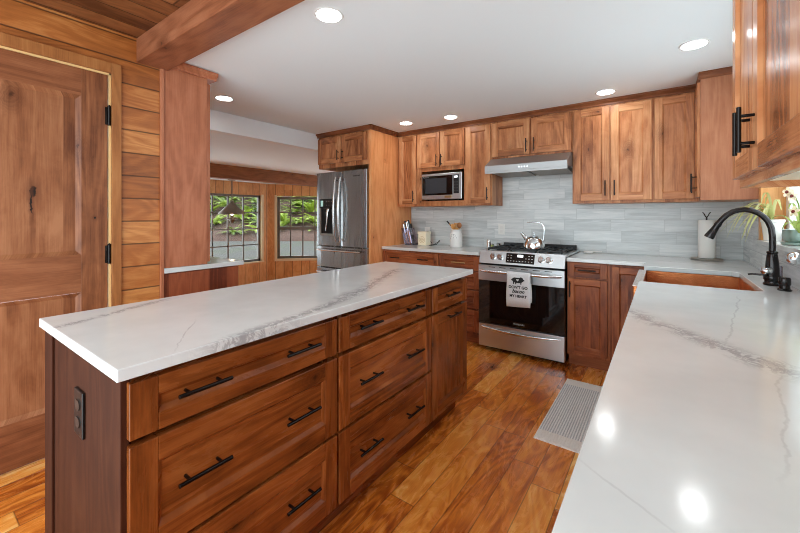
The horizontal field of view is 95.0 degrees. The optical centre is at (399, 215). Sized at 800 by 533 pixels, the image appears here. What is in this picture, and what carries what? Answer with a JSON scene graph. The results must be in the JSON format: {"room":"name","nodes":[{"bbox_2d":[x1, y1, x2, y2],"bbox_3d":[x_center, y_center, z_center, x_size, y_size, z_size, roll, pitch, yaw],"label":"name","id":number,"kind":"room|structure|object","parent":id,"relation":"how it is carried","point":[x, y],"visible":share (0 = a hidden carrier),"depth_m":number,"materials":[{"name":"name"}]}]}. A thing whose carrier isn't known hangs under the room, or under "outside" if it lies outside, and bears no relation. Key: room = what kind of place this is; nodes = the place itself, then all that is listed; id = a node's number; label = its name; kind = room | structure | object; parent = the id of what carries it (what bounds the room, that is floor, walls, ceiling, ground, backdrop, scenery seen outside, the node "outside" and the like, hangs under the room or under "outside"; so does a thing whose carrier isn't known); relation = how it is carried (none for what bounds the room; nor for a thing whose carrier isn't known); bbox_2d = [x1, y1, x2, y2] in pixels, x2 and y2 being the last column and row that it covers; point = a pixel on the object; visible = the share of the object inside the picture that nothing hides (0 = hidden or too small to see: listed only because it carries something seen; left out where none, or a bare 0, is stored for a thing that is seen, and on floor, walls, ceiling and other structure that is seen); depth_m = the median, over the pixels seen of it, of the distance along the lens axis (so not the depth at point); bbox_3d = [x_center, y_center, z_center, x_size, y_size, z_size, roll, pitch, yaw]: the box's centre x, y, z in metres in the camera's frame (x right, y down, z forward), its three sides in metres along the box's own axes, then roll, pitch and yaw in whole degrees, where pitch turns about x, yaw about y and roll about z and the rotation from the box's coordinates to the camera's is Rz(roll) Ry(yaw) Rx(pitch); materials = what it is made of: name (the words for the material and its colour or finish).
{"room":"kitchen","nodes":[
{"label":"kitchen","id":0,"kind":"room"},
{"bbox_2d":[0,0,159,304],"bbox_3d":[-2.083,0.080,1.643,0.120,2.360,1.755,0,0,36],"label":"wall","id":1,"kind":"structure","parent":0,"point":[19,18],"depth_m":2.20,"materials":[{"name":"brown wood"}]},
{"bbox_2d":[0,48,110,474],"bbox_3d":[-1.953,0.220,1.762,0.058,2.064,0.909,0,0,36],"label":"door","id":2,"kind":"structure","parent":1,"relation":"in","point":[55,118],"depth_m":1.89,"materials":[{"name":"brown wood"}]},
{"bbox_2d":[0,32,121,306],"bbox_3d":[-1.938,0.189,1.731,0.014,2.142,1.036,0,0,36],"label":"trim","id":3,"kind":"structure","parent":1,"relation":"attached to","point":[8,40],"depth_m":2.12,"materials":[{"name":"brown wood"}]},
{"bbox_2d":[24,0,189,38],"bbox_3d":[-0.795,-1.107,0.659,3.380,0.065,1.650,0,0,36],"label":"boards","id":4,"kind":"object","parent":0,"point":[132,18],"visible":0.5,"depth_m":1.93,"materials":[{"name":"brown wood"}]},
{"bbox_2d":[210,179,267,285],"bbox_3d":[-4.050,0.360,6.478,0.120,2.200,3.840,0,0,36],"label":"wall","id":5,"kind":"structure","parent":0,"point":[253,272],"depth_m":7.68,"materials":[{"name":"brown wood"}]},
{"bbox_2d":[210,193,263,263],"bbox_3d":[-3.542,0.265,7.154,0.140,1.450,1.930,0,0,36],"label":"window","id":6,"kind":"structure","parent":5,"relation":"in","point":[260,199],"depth_m":7.67,"materials":[{"name":"black metal"}]},
{"bbox_2d":[210,178,274,183],"bbox_3d":[-3.099,-0.728,6.881,1.360,0.064,5.600,0,0,36],"label":"ceiling","id":7,"kind":"structure","parent":0,"point":[210,178],"depth_m":7.39,"materials":[{"name":"white paint"}]},
{"bbox_2d":[218,180,245,222],"bbox_3d":[-3.180,-0.278,6.939,0.490,0.836,0.490,0,0,36],"label":"pendant lamp","id":8,"kind":"object","parent":7,"relation":"hanging from","point":[231,208],"visible":0.94,"depth_m":6.86,"materials":[{"name":"brown metal"}]},
{"bbox_2d":[210,163,316,186],"bbox_3d":[-2.480,-0.742,6.439,0.160,0.277,5.600,0,0,36],"label":"header beam","id":9,"kind":"structure","parent":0,"point":[218,171],"depth_m":6.38,"materials":[{"name":"brown wood"}]},
{"bbox_2d":[210,109,318,151],"bbox_3d":[-1.408,-0.940,4.120,0.120,0.240,3.070,0,0,36],"label":"wall","id":10,"kind":"structure","parent":0,"point":[222,123],"depth_m":3.92,"materials":[{"name":"white paint"}]},
{"bbox_2d":[210,132,334,174],"bbox_3d":[-1.634,-0.850,5.835,2.240,0.060,5.600,0,0,36],"label":"ceiling","id":11,"kind":"structure","parent":0,"point":[224,149],"depth_m":4.97,"materials":[{"name":"white paint"}]},
{"bbox_2d":[268,184,318,280],"bbox_3d":[-1.761,0.360,8.255,2.300,2.200,0.120,0,0,-9],"label":"wall","id":12,"kind":"structure","parent":0,"point":[276,269],"depth_m":8.06,"materials":[{"name":"brown wood"}]},
{"bbox_2d":[275,195,316,260],"bbox_3d":[-2.198,0.265,8.171,1.130,1.450,0.122,0,0,-9],"label":"window","id":13,"kind":"structure","parent":12,"relation":"in","point":[278,227],"depth_m":8.13,"materials":[{"name":"black metal"}]},
{"bbox_2d":[0,341,606,532],"bbox_3d":[0.573,1.390,3.246,4.240,0.260,7.450,0,0,36],"label":"floor","id":14,"kind":"structure","parent":0,"point":[481,468],"depth_m":1.79,"materials":[{"name":"brown wood"}]},
{"bbox_2d":[160,69,237,297],"bbox_3d":[-1.673,0.142,2.752,0.778,2.235,0.524,0,0,36],"label":"tall cabinet","id":15,"kind":"object","parent":14,"relation":"on","point":[186,282],"visible":0.22,"depth_m":2.41,"materials":[{"name":"red wood"}]},
{"bbox_2d":[164,256,243,273],"bbox_3d":[-1.659,0.351,2.778,0.792,0.032,0.542,0,0,36],"label":"countertop","id":16,"kind":"structure","parent":15,"relation":"on","point":[215,262],"depth_m":2.58,"materials":[{"name":"stone"}]},
{"bbox_2d":[164,63,217,267],"bbox_3d":[-1.707,-0.335,2.685,0.802,1.337,0.335,0,0,36],"label":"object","id":17,"kind":"object","parent":16,"relation":"on","point":[186,86],"visible":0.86,"depth_m":2.45,"materials":[{"name":"red wood"}]},
{"bbox_2d":[45,277,466,532],"bbox_3d":[-0.379,0.820,1.821,0.737,0.880,1.896,0,0,36],"label":"kitchen island","id":18,"kind":"object","parent":14,"relation":"on","point":[282,432],"visible":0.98,"depth_m":1.21,"materials":[{"name":"brown wood"}]},
{"bbox_2d":[75,399,79,410],"bbox_3d":[-0.920,0.538,1.045,0.038,0.027,0.003,0,0,36],"label":"socket","id":19,"kind":"object","parent":18,"relation":"attached to","point":[77,401],"depth_m":1.04,"materials":[{"name":"brown plastic"}]},
{"bbox_2d":[75,416,79,427],"bbox_3d":[-0.920,0.588,1.045,0.038,0.027,0.003,0,0,36],"label":"socket","id":20,"kind":"object","parent":18,"relation":"attached to","point":[77,418],"depth_m":1.04,"materials":[{"name":"brown plastic"}]},
{"bbox_2d":[74,386,84,439],"bbox_3d":[-0.917,0.563,1.049,0.076,0.130,0.008,0,0,36],"label":"outlet","id":21,"kind":"object","parent":18,"relation":"attached to","point":[79,391],"depth_m":1.04,"materials":[{"name":"black plastic"}]},
{"bbox_2d":[39,261,472,382],"bbox_3d":[-0.378,0.365,1.829,0.730,0.030,1.932,0,0,36],"label":"island countertop","id":22,"kind":"structure","parent":18,"relation":"on","point":[124,342],"depth_m":1.29,"materials":[{"name":"stone"}]},
{"bbox_2d":[316,169,368,272],"bbox_3d":[-0.491,0.358,4.590,0.814,1.763,0.899,0,0,36],"label":"refrigerator","id":23,"kind":"object","parent":14,"relation":"on","point":[343,196],"visible":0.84,"depth_m":4.24,"materials":[{"name":"grey metal"}]},
{"bbox_2d":[318,129,410,263],"bbox_3d":[-0.456,0.147,4.627,0.870,2.225,0.856,0,0,36],"label":"tall cabinet","id":24,"kind":"object","parent":14,"relation":"on","point":[375,151],"visible":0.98,"depth_m":4.26,"materials":[{"name":"brown wood"}]},
{"bbox_2d":[383,249,439,265],"bbox_3d":[0.262,0.820,4.237,0.744,0.880,0.639,0,0,36],"label":"base cabinet","id":25,"kind":"object","parent":14,"relation":"on","point":[399,256],"visible":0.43,"depth_m":3.99,"materials":[{"name":"brown wood"}]},
{"bbox_2d":[381,243,486,255],"bbox_3d":[0.455,0.365,4.119,1.198,0.030,0.624,0,0,36],"label":"countertop","id":26,"kind":"structure","parent":25,"relation":"on","point":[465,250],"depth_m":3.95,"materials":[{"name":"stone"}]},
{"bbox_2d":[402,228,416,244],"bbox_3d":[0.120,0.249,4.510,0.164,0.200,0.120,0,0,36],"label":"knife block","id":27,"kind":"object","parent":26,"relation":"on","point":[412,233],"visible":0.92,"depth_m":4.50,"materials":[{"name":"clear plastic"}]},
{"bbox_2d":[403,224,407,242],"bbox_3d":[0.066,0.215,4.505,0.078,0.228,0.023,0,0,36],"label":"kitchen knife","id":28,"kind":"object","parent":27,"relation":"in","point":[403,224],"visible":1,"depth_m":4.50,"materials":[{"name":"silver metal"}]},
{"bbox_2d":[406,222,410,242],"bbox_3d":[0.102,0.203,4.481,0.084,0.253,0.023,0,0,36],"label":"kitchen knife","id":29,"kind":"object","parent":27,"relation":"in","point":[406,222],"visible":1,"depth_m":4.48,"materials":[{"name":"silver metal"}]},
{"bbox_2d":[418,231,430,245],"bbox_3d":[0.293,0.267,4.398,0.122,0.164,0.122,0,0,36],"label":"canister","id":30,"kind":"object","parent":26,"relation":"on","point":[424,237],"visible":1,"depth_m":4.36,"materials":[{"name":"beige ceramic"}]},
{"bbox_2d":[450,229,462,246],"bbox_3d":[0.632,0.250,4.130,0.142,0.198,0.144,0,0,36],"label":"utensil crock","id":31,"kind":"object","parent":26,"relation":"on","point":[456,236],"visible":0.95,"depth_m":4.07,"materials":[{"name":"white ceramic"}]},
{"bbox_2d":[487,239,490,248],"bbox_3d":[0.925,0.296,3.812,0.042,0.105,0.042,0,0,36],"label":"salt shaker","id":32,"kind":"object","parent":26,"relation":"on","point":[488,240],"visible":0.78,"depth_m":3.80,"materials":[{"name":"silver metal"}]},
{"bbox_2d":[440,253,480,342],"bbox_3d":[0.752,0.820,3.894,0.452,0.880,0.628,0,0,36],"label":"base cabinet","id":33,"kind":"object","parent":14,"relation":"on","point":[446,260],"visible":0.36,"depth_m":3.59,"materials":[{"name":"brown wood"}]},
{"bbox_2d":[479,242,579,362],"bbox_3d":[1.226,0.772,3.499,0.770,0.975,0.729,0,0,36],"label":"range","id":34,"kind":"object","parent":14,"relation":"on","point":[539,330],"visible":0.95,"depth_m":3.25,"materials":[{"name":"silver metal"}]},
{"bbox_2d":[506,271,531,307],"bbox_3d":[1.039,0.644,3.201,0.214,0.309,0.052,0,0,36],"label":"kitchen towel","id":35,"kind":"object","parent":34,"relation":"hanging from","point":[519,288],"visible":1,"depth_m":3.18,"materials":[{"name":"fabric"}]},
{"bbox_2d":[511,277,523,284],"bbox_3d":[1.021,0.561,3.183,0.118,0.067,0.001,0,0,36],"label":"print","id":36,"kind":"object","parent":35,"relation":"on","point":[514,280],"depth_m":3.18,"materials":[{"name":"black"}]},
{"bbox_2d":[520,221,544,248],"bbox_3d":[1.248,0.176,3.409,0.189,0.254,0.189,0,0,-10],"label":"kettle","id":37,"kind":"object","parent":34,"relation":"on","point":[533,241],"visible":1,"depth_m":3.35,"materials":[{"name":"silver metal"}]},
{"bbox_2d":[486,249,579,256],"bbox_3d":[1.264,0.340,3.552,0.770,0.016,0.600,0,0,36],"label":"cooktop","id":38,"kind":"object","parent":34,"relation":"in","point":[522,252],"depth_m":3.33,"materials":[{"name":"silver metal"}]},
{"bbox_2d":[533,378,601,453],"bbox_3d":[1.223,1.256,2.311,0.490,0.008,0.922,0,0,36],"label":"kitchen rug","id":39,"kind":"object","parent":14,"relation":"on","point":[565,425],"visible":0.45,"depth_m":2.29,"materials":[{"name":"grey fabric"}]},
{"bbox_2d":[567,261,610,370],"bbox_3d":[1.692,0.820,3.216,0.313,0.880,0.639,0,0,36],"label":"base cabinet","id":40,"kind":"object","parent":14,"relation":"on","point":[588,284],"visible":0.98,"depth_m":3.00,"materials":[{"name":"brown wood"}]},
{"bbox_2d":[610,264,646,361],"bbox_3d":[2.114,0.820,2.807,0.850,0.880,0.815,0,0,36],"label":"base cabinet","id":41,"kind":"object","parent":14,"relation":"on","point":[622,277],"visible":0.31,"depth_m":2.86,"materials":[{"name":"brown wood"}]},
{"bbox_3d":[-0.081,0.820,-0.458,0.629,0.880,0.480,0,0,36],"label":"base cabinet","id":42,"kind":"object","parent":14,"relation":"on","visible":0},
{"bbox_2d":[551,252,799,532],"bbox_3d":[0.887,0.365,1.350,1.172,0.030,4.629,0,0,36],"label":"countertop","id":43,"kind":"structure","parent":42,"relation":"on","point":[694,426],"depth_m":0.64,"materials":[{"name":"stone"}]},
{"bbox_2d":[583,251,602,253],"bbox_3d":[1.785,0.336,3.395,0.160,0.026,0.090,0,0,36],"label":"spoon rest","id":44,"kind":"object","parent":43,"relation":"on","point":[586,252],"visible":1,"depth_m":3.38,"materials":[{"name":"white ceramic"}]},
{"bbox_2d":[632,270,755,296],"bbox_3d":[1.692,0.496,2.134,0.535,0.238,0.766,0,0,36],"label":"farmhouse sink","id":45,"kind":"object","parent":43,"relation":"in","point":[716,281],"visible":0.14,"depth_m":2.39,"materials":[{"name":"orange metal"}]},
{"bbox_2d":[690,212,723,260],"bbox_3d":[2.445,0.159,2.923,0.208,0.381,0.208,0,0,36],"label":"paper towel holder","id":46,"kind":"object","parent":43,"relation":"on","point":[693,258],"visible":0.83,"depth_m":2.89,"materials":[{"name":"grey metal"}]},
{"bbox_2d":[698,220,715,258],"bbox_3d":[2.445,0.183,2.923,0.110,0.300,0.110,0,0,36],"label":"paper towel roll","id":47,"kind":"object","parent":46,"relation":"on","point":[706,246],"visible":0.98,"depth_m":2.89,"materials":[{"name":"white paper"}]},
{"bbox_2d":[704,207,780,285],"bbox_3d":[1.783,0.151,1.913,0.302,0.395,0.085,0,0,36],"label":"kitchen faucet","id":48,"kind":"object","parent":43,"relation":"on","point":[770,273],"visible":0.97,"depth_m":1.85,"materials":[{"name":"black metal"}]},
{"bbox_2d":[779,263,783,276],"bbox_3d":[1.981,0.298,1.928,0.051,0.101,0.051,0,0,36],"label":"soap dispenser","id":49,"kind":"object","parent":43,"relation":"on","point":[781,264],"visible":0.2,"depth_m":1.91,"materials":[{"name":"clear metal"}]},
{"bbox_2d":[777,277,792,291],"bbox_3d":[1.798,0.317,1.714,0.052,0.064,0.052,0,0,36],"label":"air gap cap","id":50,"kind":"object","parent":43,"relation":"on","point":[784,283],"visible":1,"depth_m":1.70,"materials":[{"name":"black metal"}]},
{"bbox_2d":[184,0,732,133],"bbox_3d":[0.334,-1.060,2.895,4.140,0.100,3.040,0,0,36],"label":"ceiling","id":51,"kind":"structure","parent":0,"point":[386,64],"depth_m":2.32,"materials":[{"name":"white paint"}]},
{"bbox_2d":[137,0,304,70],"bbox_3d":[-0.281,-1.046,1.388,3.130,0.228,0.172,0,0,36],"label":"ceiling beam","id":52,"kind":"structure","parent":51,"relation":"attached to","point":[198,26],"depth_m":1.86,"materials":[{"name":"brown wood"}]},
{"bbox_2d":[215,95,233,100],"bbox_3d":[-1.506,-1.007,3.139,0.148,0.006,0.148,0,0,36],"label":"recessed light","id":53,"kind":"object","parent":51,"relation":"in","point":[218,97],"visible":1,"depth_m":3.13,"materials":[{"name":"white plastic"}]},
{"bbox_2d":[314,7,343,22],"bbox_3d":[-0.357,-1.007,1.840,0.148,0.006,0.148,0,0,36],"label":"recessed light","id":54,"kind":"object","parent":51,"relation":"in","point":[324,14],"visible":1,"depth_m":1.83,"materials":[{"name":"white plastic"}]},
{"bbox_2d":[399,121,412,124],"bbox_3d":[0.066,-1.007,3.983,0.148,0.006,0.148,0,0,36],"label":"recessed light","id":55,"kind":"object","parent":51,"relation":"in","point":[403,122],"visible":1,"depth_m":3.98,"materials":[{"name":"white plastic"}]},
{"bbox_2d":[443,115,457,118],"bbox_3d":[0.516,-1.007,3.735,0.148,0.006,0.148,0,0,36],"label":"recessed light","id":56,"kind":"object","parent":51,"relation":"in","point":[446,116],"visible":1,"depth_m":3.74,"materials":[{"name":"white plastic"}]},
{"bbox_2d":[595,89,615,94],"bbox_3d":[1.674,-1.007,2.982,0.148,0.006,0.148,0,0,36],"label":"recessed light","id":57,"kind":"object","parent":51,"relation":"in","point":[605,91],"visible":1,"depth_m":2.98,"materials":[{"name":"white plastic"}]},
{"bbox_2d":[678,38,709,50],"bbox_3d":[1.730,-1.007,2.156,0.148,0.006,0.148,0,0,36],"label":"recessed light","id":58,"kind":"object","parent":51,"relation":"in","point":[697,43],"visible":1,"depth_m":2.15,"materials":[{"name":"white plastic"}]},
{"bbox_2d":[316,66,732,138],"bbox_3d":[-0.045,-0.986,2.505,4.035,0.049,3.265,0,0,36],"label":"trim","id":59,"kind":"structure","parent":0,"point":[727,70],"depth_m":3.41,"materials":[{"name":"brown wood"}]},
{"bbox_3d":[1.179,0.125,4.078,4.140,2.270,0.132,0,0,36],"label":"wall","id":60,"kind":"structure","parent":0,"visible":0},
{"bbox_2d":[398,134,417,206],"bbox_3d":[0.164,-0.538,4.489,0.275,0.853,0.361,0,0,36],"label":"upper cabinet","id":61,"kind":"object","parent":60,"relation":"attached to","point":[407,145],"visible":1,"depth_m":4.38,"materials":[{"name":"brown wood"}]},
{"bbox_2d":[417,127,465,206],"bbox_3d":[0.528,-0.538,4.229,0.619,0.853,0.361,0,0,36],"label":"upper cabinet","id":62,"kind":"object","parent":60,"relation":"attached to","point":[444,151],"visible":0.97,"depth_m":4.12,"materials":[{"name":"brown wood"}]},
{"bbox_2d":[422,172,463,200],"bbox_3d":[0.544,-0.326,4.218,0.508,0.304,0.312,0,0,36],"label":"microwave","id":63,"kind":"object","parent":62,"relation":"in","point":[440,186],"visible":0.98,"depth_m":4.08,"materials":[{"name":"silver metal"}]},
{"bbox_2d":[466,123,502,205],"bbox_3d":[0.900,-0.538,3.963,0.297,0.853,0.361,0,0,36],"label":"upper cabinet","id":64,"kind":"object","parent":60,"relation":"attached to","point":[482,189],"visible":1,"depth_m":3.85,"materials":[{"name":"brown wood"}]},
{"bbox_2d":[492,110,572,158],"bbox_3d":[1.331,-0.773,3.655,0.761,0.383,0.361,0,0,36],"label":"upper cabinet","id":65,"kind":"object","parent":60,"relation":"attached to","point":[552,133],"visible":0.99,"depth_m":3.52,"materials":[{"name":"brown wood"}]},
{"bbox_2d":[485,152,572,177],"bbox_3d":[1.285,-0.494,3.591,0.754,0.164,0.505,0,0,36],"label":"range hood","id":66,"kind":"object","parent":65,"relation":"attached to","point":[558,163],"visible":0.94,"depth_m":3.43,"materials":[{"name":"silver metal"}]},
{"bbox_2d":[412,171,742,259],"bbox_3d":[1.433,-0.190,3.811,3.145,1.100,0.008,0,0,36],"label":"backsplash","id":67,"kind":"structure","parent":60,"relation":"attached to","point":[651,229],"depth_m":3.58,"materials":[{"name":"tile"}]},
{"bbox_2d":[498,224,504,234],"bbox_3d":[1.115,0.145,4.027,0.072,0.116,0.008,0,0,36],"label":"wall outlet","id":68,"kind":"object","parent":67,"relation":"attached to","point":[501,227],"visible":1,"depth_m":4.02,"materials":[{"name":"white plastic"}]},
{"bbox_2d":[573,98,652,204],"bbox_3d":[1.886,-0.538,3.259,0.603,0.853,0.361,0,0,36],"label":"upper cabinet","id":69,"kind":"object","parent":60,"relation":"attached to","point":[613,143],"visible":0.99,"depth_m":3.13,"materials":[{"name":"brown wood"}]},
{"bbox_2d":[653,92,698,202],"bbox_3d":[2.250,-0.538,2.999,0.292,0.853,0.361,0,0,36],"label":"upper cabinet","id":70,"kind":"object","parent":60,"relation":"attached to","point":[673,115],"visible":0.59,"depth_m":2.90,"materials":[{"name":"brown wood"}]},
{"bbox_3d":[1.412,0.060,0.951,0.127,2.400,4.688,0,0,36],"label":"wall","id":71,"kind":"structure","parent":0,"visible":0},
{"bbox_2d":[690,74,758,202],"bbox_3d":[2.389,-0.542,2.751,0.356,0.865,0.604,0,0,36],"label":"upper cabinet","id":72,"kind":"object","parent":71,"relation":"attached to","point":[714,182],"visible":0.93,"depth_m":2.53,"materials":[{"name":"brown wood"}]},
{"bbox_2d":[732,0,799,187],"bbox_3d":[0.904,-0.554,0.672,0.357,0.912,1.385,0,0,36],"label":"upper cabinet","id":73,"kind":"object","parent":71,"relation":"attached to","point":[766,33],"visible":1,"depth_m":0.94,"materials":[{"name":"brown wood"}]},
{"bbox_2d":[743,199,799,290],"bbox_3d":[1.369,0.107,1.007,0.008,0.495,4.630,0,0,36],"label":"backsplash","id":74,"kind":"structure","parent":71,"relation":"attached to","point":[754,254],"depth_m":2.46,"materials":[{"name":"tile"}]},
{"bbox_2d":[744,221,746,235],"bbox_3d":[2.646,0.095,2.811,0.008,0.116,0.072,0,0,36],"label":"wall outlet","id":75,"kind":"object","parent":74,"relation":"attached to","point":[745,222],"visible":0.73,"depth_m":2.79,"materials":[{"name":"white plastic"}]},
{"bbox_2d":[786,252,799,264],"bbox_3d":[1.770,0.190,1.636,0.068,0.056,0.056,0,0,36],"label":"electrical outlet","id":76,"kind":"object","parent":74,"relation":"attached to","point":[793,258],"visible":1,"depth_m":1.63,"materials":[{"name":"silver metal"}]},
{"bbox_2d":[757,187,799,252],"bbox_3d":[1.833,-0.305,1.539,0.185,0.970,2.035,0,0,36],"label":"window","id":77,"kind":"structure","parent":71,"relation":"in","point":[775,192],"depth_m":2.30,"materials":[{"name":"glass"},{"name":"wood"},{"name":"quartz"}]},
{"bbox_2d":[721,192,785,240],"bbox_3d":[2.190,0.009,2.285,0.327,0.311,0.257,0,0,36],"label":"spider plant","id":78,"kind":"object","parent":77,"relation":"on","point":[769,210],"visible":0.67,"depth_m":2.27,"materials":[{"name":"green plant"}]},
{"bbox_2d":[780,229,799,245],"bbox_3d":[2.097,0.113,1.943,0.108,0.078,0.205,0,0,36],"label":"planter","id":79,"kind":"object","parent":77,"relation":"on","point":[790,236],"visible":0.99,"depth_m":1.91,"materials":[{"name":"green ceramic"}]},
{"bbox_2d":[771,187,799,232],"bbox_3d":[2.040,-0.027,1.935,0.100,0.258,0.362,0,0,36],"label":"potted orchid","id":80,"kind":"object","parent":79,"relation":"in","point":[795,211],"visible":0.99,"depth_m":1.90,"materials":[{"name":"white plant"}]},
{"label":"outside","id":81,"kind":"structure","parent":0,"visible":0},
{"bbox_2d":[210,196,316,240],"bbox_3d":[-12.000,-0.599,23.406,40.016,3.597,13.566,0,0,0],"label":"bank","id":82,"kind":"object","parent":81,"point":[296,235],"visible":0.05,"depth_m":18.89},
{"bbox_2d":[210,204,224,214],"bbox_3d":[-10.908,-0.371,20.876,2.066,0.679,2.001,0,0,-20],"label":"fern","id":83,"kind":"object","parent":82,"relation":"on","point":[215,207],"visible":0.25,"depth_m":20.71,"materials":[{"name":"green plant"}]},
{"bbox_2d":[210,214,234,224],"bbox_3d":[-9.695,0.199,19.238,2.012,0.636,2.221,0,0,22],"label":"fern","id":84,"kind":"object","parent":82,"relation":"on","point":[216,220],"visible":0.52,"depth_m":19.13,"materials":[{"name":"green plant"}]},
{"bbox_2d":[210,196,245,206],"bbox_3d":[-10.520,-0.867,22.016,2.257,0.741,2.185,0,0,14],"label":"fern","id":85,"kind":"object","parent":82,"relation":"on","point":[224,202],"visible":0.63,"depth_m":22.11,"materials":[{"name":"green plant"}]},
{"bbox_2d":[216,227,246,234],"bbox_3d":[-8.050,0.690,17.700,1.488,0.435,1.442,0,0,-8],"label":"fern","id":86,"kind":"object","parent":82,"relation":"on","point":[233,232],"visible":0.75,"depth_m":17.46,"materials":[{"name":"green plant"}]},
{"bbox_2d":[220,208,255,219],"bbox_3d":[-8.624,-0.111,19.869,2.168,0.736,2.239,0,0,-26],"label":"fern","id":87,"kind":"object","parent":82,"relation":"on","point":[245,210],"visible":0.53,"depth_m":19.80,"materials":[{"name":"green plant"}]},
{"bbox_2d":[238,224,256,232],"bbox_3d":[-6.896,0.582,17.881,1.992,0.571,1.805,0,0,18],"label":"fern","id":88,"kind":"object","parent":82,"relation":"on","point":[252,226],"visible":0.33,"depth_m":17.67,"materials":[{"name":"green plant"}]},
{"bbox_2d":[241,204,256,214],"bbox_3d":[-8.179,-0.338,20.885,1.949,0.640,1.887,0,0,41],"label":"fern","id":89,"kind":"object","parent":82,"relation":"on","point":[252,206],"visible":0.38,"depth_m":20.48,"materials":[{"name":"green plant"}]},
{"bbox_2d":[241,215,256,223],"bbox_3d":[-7.269,0.205,19.196,2.227,0.638,2.018,0,0,-11],"label":"fern","id":90,"kind":"object","parent":82,"relation":"on","point":[253,218],"visible":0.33,"depth_m":19.03,"materials":[{"name":"green plant"}]},
{"bbox_2d":[280,213,305,224],"bbox_3d":[-5.976,0.115,19.281,2.220,0.753,2.293,0,0,26],"label":"fern","id":91,"kind":"object","parent":82,"relation":"on","point":[284,218],"visible":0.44,"depth_m":19.08,"materials":[{"name":"green plant"}]},
{"bbox_2d":[280,206,306,213],"bbox_3d":[-6.054,-0.311,20.934,1.820,0.522,1.649,0,0,-23],"label":"fern","id":92,"kind":"object","parent":82,"relation":"on","point":[292,209],"visible":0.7,"depth_m":20.83,"materials":[{"name":"green plant"}]},
{"bbox_2d":[285,199,307,205],"bbox_3d":[-6.141,-0.752,22.036,1.903,0.602,2.100,0,0,8],"label":"fern","id":93,"kind":"object","parent":82,"relation":"on","point":[295,204],"visible":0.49,"depth_m":21.76,"materials":[{"name":"green plant"}]},
{"bbox_2d":[286,216,308,223],"bbox_3d":[-5.390,0.229,19.393,1.625,0.475,1.574,0,0,33],"label":"fern","id":94,"kind":"object","parent":82,"relation":"on","point":[298,221],"visible":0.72,"depth_m":19.22,"materials":[{"name":"green plant"}]},
{"bbox_2d":[291,196,313,205],"bbox_3d":[-5.499,-0.943,22.189,2.329,0.790,2.406,0,0,6],"label":"fern","id":95,"kind":"object","parent":82,"relation":"on","point":[309,201],"visible":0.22,"depth_m":22.00,"materials":[{"name":"green plant"}]},
{"bbox_2d":[292,200,316,211],"bbox_3d":[-5.010,-0.455,21.017,2.317,0.786,2.393,0,0,-19],"label":"fern","id":96,"kind":"object","parent":82,"relation":"on","point":[310,208],"visible":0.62,"depth_m":20.61,"materials":[{"name":"green plant"}]},
{"bbox_2d":[299,213,316,221],"bbox_3d":[-4.582,0.131,19.583,1.899,0.544,1.721,0,0,-32],"label":"fern","id":97,"kind":"object","parent":82,"relation":"on","point":[311,218],"visible":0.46,"depth_m":19.34,"materials":[{"name":"green plant"}]},
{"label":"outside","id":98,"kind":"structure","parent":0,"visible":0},
{"bbox_2d":[210,241,318,259],"bbox_3d":[-12.000,1.180,13.351,36.003,0.040,8.301,0,0,0],"label":"gravel","id":99,"kind":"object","parent":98,"point":[250,251],"depth_m":12.93,"materials":[{"name":"grey gravel"}]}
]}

